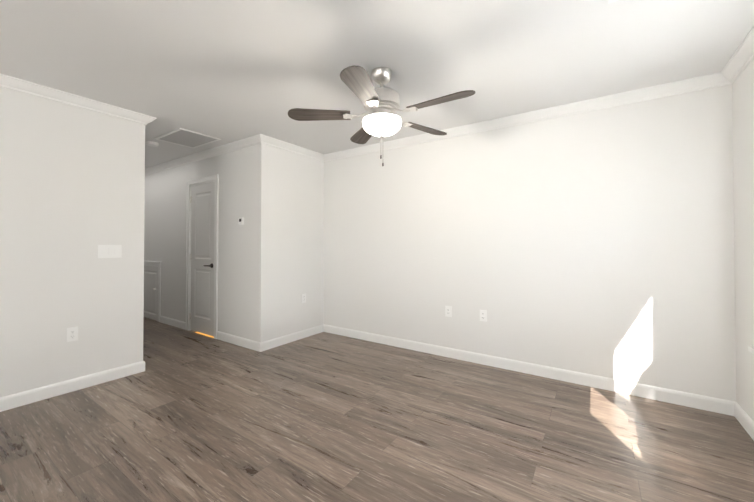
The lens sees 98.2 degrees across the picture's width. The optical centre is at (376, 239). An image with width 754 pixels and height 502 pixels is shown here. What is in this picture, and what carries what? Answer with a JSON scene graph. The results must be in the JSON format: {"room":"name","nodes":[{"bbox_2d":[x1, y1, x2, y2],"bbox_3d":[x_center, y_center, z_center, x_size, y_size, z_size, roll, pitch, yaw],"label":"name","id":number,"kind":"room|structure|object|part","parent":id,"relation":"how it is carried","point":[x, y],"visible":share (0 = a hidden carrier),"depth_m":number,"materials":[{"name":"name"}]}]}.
{"room":"empty living room","nodes":[
{"label":"empty living room","id":0,"kind":"room"},
{"bbox_2d":[0,87,144,396],"bbox_3d":[-3.573,0.015,1.267,0.120,2.440,4.590,0,-1,34],"label":"wall","id":1,"kind":"structure","parent":0,"point":[72,188],"depth_m":2.66,"materials":[{"name":"paint"}]},
{"bbox_2d":[67,326,77,341],"bbox_3d":[-2.517,0.783,2.699,0.008,0.114,0.070,0,-1,34],"label":"electrical outlet","id":2,"kind":"object","parent":1,"relation":"attached to","point":[72,333],"visible":1,"depth_m":2.70,"materials":[{"name":"white plastic"}]},
{"bbox_2d":[0,361,144,411],"bbox_3d":[-3.513,1.184,1.220,0.014,0.100,4.604,0,-1,34],"label":"baseboard","id":3,"kind":"structure","parent":1,"relation":"attached to","point":[8,402],"depth_m":2.66,"materials":[{"name":"paint"}]},
{"bbox_2d":[0,73,156,124],"bbox_3d":[-3.474,-1.167,1.258,0.070,0.078,4.660,0,-1,34],"label":"crown molding","id":4,"kind":"structure","parent":1,"relation":"attached to","point":[7,82],"depth_m":2.67,"materials":[{"name":"paint"}]},
{"bbox_2d":[98,245,121,257],"bbox_3d":[-2.378,0.105,2.909,0.012,0.116,0.170,0,-1,34],"label":"switch plate","id":5,"kind":"object","parent":1,"relation":"attached to","point":[109,251],"visible":1,"depth_m":2.91,"materials":[{"name":"white plastic"}]},
{"bbox_2d":[144,145,254,340],"bbox_3d":[-3.265,0.063,5.099,4.550,2.440,0.120,0,-1,34],"label":"wall","id":6,"kind":"structure","parent":0,"point":[165,219],"depth_m":4.17,"materials":[{"name":"paint"}]},
{"bbox_2d":[143,266,157,320],"bbox_3d":[-3.690,0.851,5.272,0.632,0.844,0.050,0,-1,34],"label":"access door","id":7,"kind":"structure","parent":6,"relation":"in","point":[150,292],"depth_m":5.26,"materials":[{"name":"paint"}]},
{"bbox_2d":[144,261,161,321],"bbox_3d":[-3.684,0.818,5.282,0.790,0.935,0.030,0,-1,34],"label":"door frame","id":8,"kind":"structure","parent":6,"relation":"attached to","point":[153,263],"depth_m":5.09,"materials":[{"name":"paint"}]},
{"bbox_2d":[160,316,185,328],"bbox_3d":[-3.028,1.230,4.843,0.816,0.100,0.014,0,-1,34],"label":"baseboard","id":9,"kind":"structure","parent":6,"relation":"attached to","point":[173,322],"depth_m":4.82,"materials":[{"name":"paint"}]},
{"bbox_2d":[185,174,218,338],"bbox_3d":[-2.337,0.220,4.455,0.781,2.110,0.143,0,-1,34],"label":"door frame","id":10,"kind":"structure","parent":6,"relation":"attached to","point":[204,179],"depth_m":4.46,"materials":[{"name":"paint"}]},
{"bbox_2d":[189,182,214,335],"bbox_3d":[-2.372,0.255,4.411,0.622,2.015,0.090,0,-1,34],"label":"door","id":11,"kind":"structure","parent":6,"relation":"in","point":[202,260],"depth_m":4.42,"materials":[{"name":"paint"}]},
{"bbox_3d":[-2.614,0.257,4.579,0.032,1.728,0.015,0,-1,34],"label":"door hinge","id":12,"kind":"part","parent":11,"relation":"part of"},
{"bbox_2d":[145,134,267,174],"bbox_3d":[-3.239,-1.120,4.982,4.740,0.078,0.070,0,-1,34],"label":"crown molding","id":13,"kind":"structure","parent":6,"relation":"attached to","point":[259,138],"depth_m":4.23,"materials":[{"name":"paint"}]},
{"bbox_2d":[217,331,255,350],"bbox_3d":[-1.691,1.218,3.937,0.859,0.100,0.014,0,-1,34],"label":"baseboard","id":14,"kind":"structure","parent":6,"relation":"attached to","point":[229,338],"depth_m":3.93,"materials":[{"name":"paint"}]},
{"bbox_2d":[238,217,243,224],"bbox_3d":[-1.629,-0.222,3.906,0.090,0.090,0.023,0,-1,34],"label":"thermostat","id":15,"kind":"object","parent":6,"relation":"attached to","point":[240,220],"visible":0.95,"depth_m":3.89,"materials":[{"name":"white plastic"}]},
{"bbox_2d":[254,143,323,342],"bbox_3d":[-1.079,0.051,4.161,0.120,2.440,1.020,0,-1,34],"label":"wall","id":16,"kind":"structure","parent":0,"point":[289,233],"depth_m":4.02,"materials":[{"name":"paint"}]},
{"bbox_2d":[256,324,323,351],"bbox_3d":[-1.036,1.220,4.091,0.014,0.100,1.004,0,-1,34],"label":"baseboard","id":17,"kind":"structure","parent":16,"relation":"attached to","point":[282,340],"depth_m":4.00,"materials":[{"name":"paint"}]},
{"bbox_2d":[268,136,323,161],"bbox_3d":[-1.018,-1.131,4.098,0.070,0.078,0.900,0,-1,34],"label":"crown molding","id":18,"kind":"structure","parent":16,"relation":"attached to","point":[273,142],"depth_m":4.08,"materials":[{"name":"paint"}]},
{"bbox_2d":[302,294,305,302],"bbox_3d":[-0.947,0.762,4.232,0.008,0.114,0.070,0,-1,34],"label":"electrical outlet","id":19,"kind":"object","parent":16,"relation":"attached to","point":[303,298],"visible":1,"depth_m":4.22,"materials":[{"name":"white plastic"}]},
{"bbox_2d":[0,317,753,501],"bbox_3d":[-2.885,1.304,1.998,9.040,0.120,7.000,0,-1,34],"label":"floor","id":20,"kind":"structure","parent":0,"point":[189,416],"depth_m":2.07,"materials":[{"name":"brown wood"}]},
{"bbox_2d":[0,0,753,167],"bbox_3d":[-2.885,-1.256,2.031,9.040,0.120,7.000,0,-1,34],"label":"ceiling","id":21,"kind":"structure","parent":0,"point":[227,71],"depth_m":2.11,"materials":[{"name":"paint"}]},
{"bbox_2d":[145,141,158,146],"bbox_3d":[-2.720,-1.153,3.948,0.132,0.036,0.132,0,-1,34],"label":"smoke detector","id":22,"kind":"object","parent":21,"relation":"attached to","point":[152,143],"visible":1,"depth_m":3.91,"materials":[{"name":"white plastic"}]},
{"bbox_2d":[154,128,220,147],"bbox_3d":[-2.205,-1.169,3.798,0.620,0.008,0.450,0,-1,34],"label":"ceiling vent","id":23,"kind":"object","parent":21,"relation":"in","point":[185,137],"visible":1,"depth_m":3.77,"materials":[{"name":"white plastic"}]},
{"bbox_2d":[288,66,474,165],"bbox_3d":[0.083,-0.856,2.292,1.215,0.674,1.271,0,-1,34],"label":"fan","id":24,"kind":"object","parent":21,"relation":"hanging from","point":[381,103],"visible":1,"depth_m":2.24,"materials":[{"name":"grey wood"}]},
{"bbox_2d":[323,84,735,401],"bbox_3d":[-1.060,0.060,4.885,8.840,2.440,0.200,0,-1,34],"label":"wall","id":25,"kind":"structure","parent":0,"point":[599,242],"depth_m":2.92,"materials":[{"name":"paint"}]},
{"bbox_2d":[445,306,451,316],"bbox_3d":[0.768,0.773,3.510,0.070,0.114,0.008,0,-1,34],"label":"electrical outlet","id":26,"kind":"object","parent":25,"relation":"attached to","point":[448,311],"visible":1,"depth_m":3.51,"materials":[{"name":"white plastic"}]},
{"bbox_2d":[480,310,486,321],"bbox_3d":[1.075,0.770,3.302,0.070,0.114,0.008,0,-1,34],"label":"electrical outlet","id":27,"kind":"object","parent":25,"relation":"attached to","point":[483,315],"visible":1,"depth_m":3.30,"materials":[{"name":"white plastic"}]},
{"bbox_2d":[324,73,719,161],"bbox_3d":[0.843,-1.139,3.448,3.880,0.078,0.070,0,-1,34],"label":"crown molding","id":28,"kind":"structure","parent":25,"relation":"attached to","point":[708,81],"depth_m":2.94,"materials":[{"name":"paint"}]},
{"bbox_2d":[324,324,731,415],"bbox_3d":[0.883,1.212,3.424,3.940,0.100,0.014,0,-1,34],"label":"baseboard","id":29,"kind":"structure","parent":25,"relation":"attached to","point":[706,403],"depth_m":2.91,"materials":[{"name":"paint"}]},
{"bbox_2d":[732,58,753,420],"bbox_3d":[0.774,-0.007,-0.465,0.200,2.440,7.000,0,-1,34],"label":"wall","id":30,"kind":"structure","parent":0,"point":[743,130],"depth_m":2.16,"materials":[{"name":"paint"}]},
{"bbox_2d":[716,26,753,86],"bbox_3d":[0.663,-1.187,-0.374,0.070,0.078,6.600,0,-1,34],"label":"crown molding","id":31,"kind":"structure","parent":30,"relation":"attached to","point":[741,59],"depth_m":2.12,"materials":[{"name":"paint"}]},
{"bbox_2d":[732,401,753,439],"bbox_3d":[0.686,1.163,-0.419,0.014,0.100,6.600,0,-1,34],"label":"baseboard","id":32,"kind":"structure","parent":30,"relation":"attached to","point":[743,418],"depth_m":2.16,"materials":[{"name":"paint"}]},
{"bbox_2d":[748,346,753,353],"bbox_3d":[1.751,0.680,1.070,0.195,0.100,2.054,0,-1,34],"label":"window sill","id":33,"kind":"structure","parent":30,"relation":"attached to","point":[751,349],"depth_m":1.94,"materials":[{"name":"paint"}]}
]}

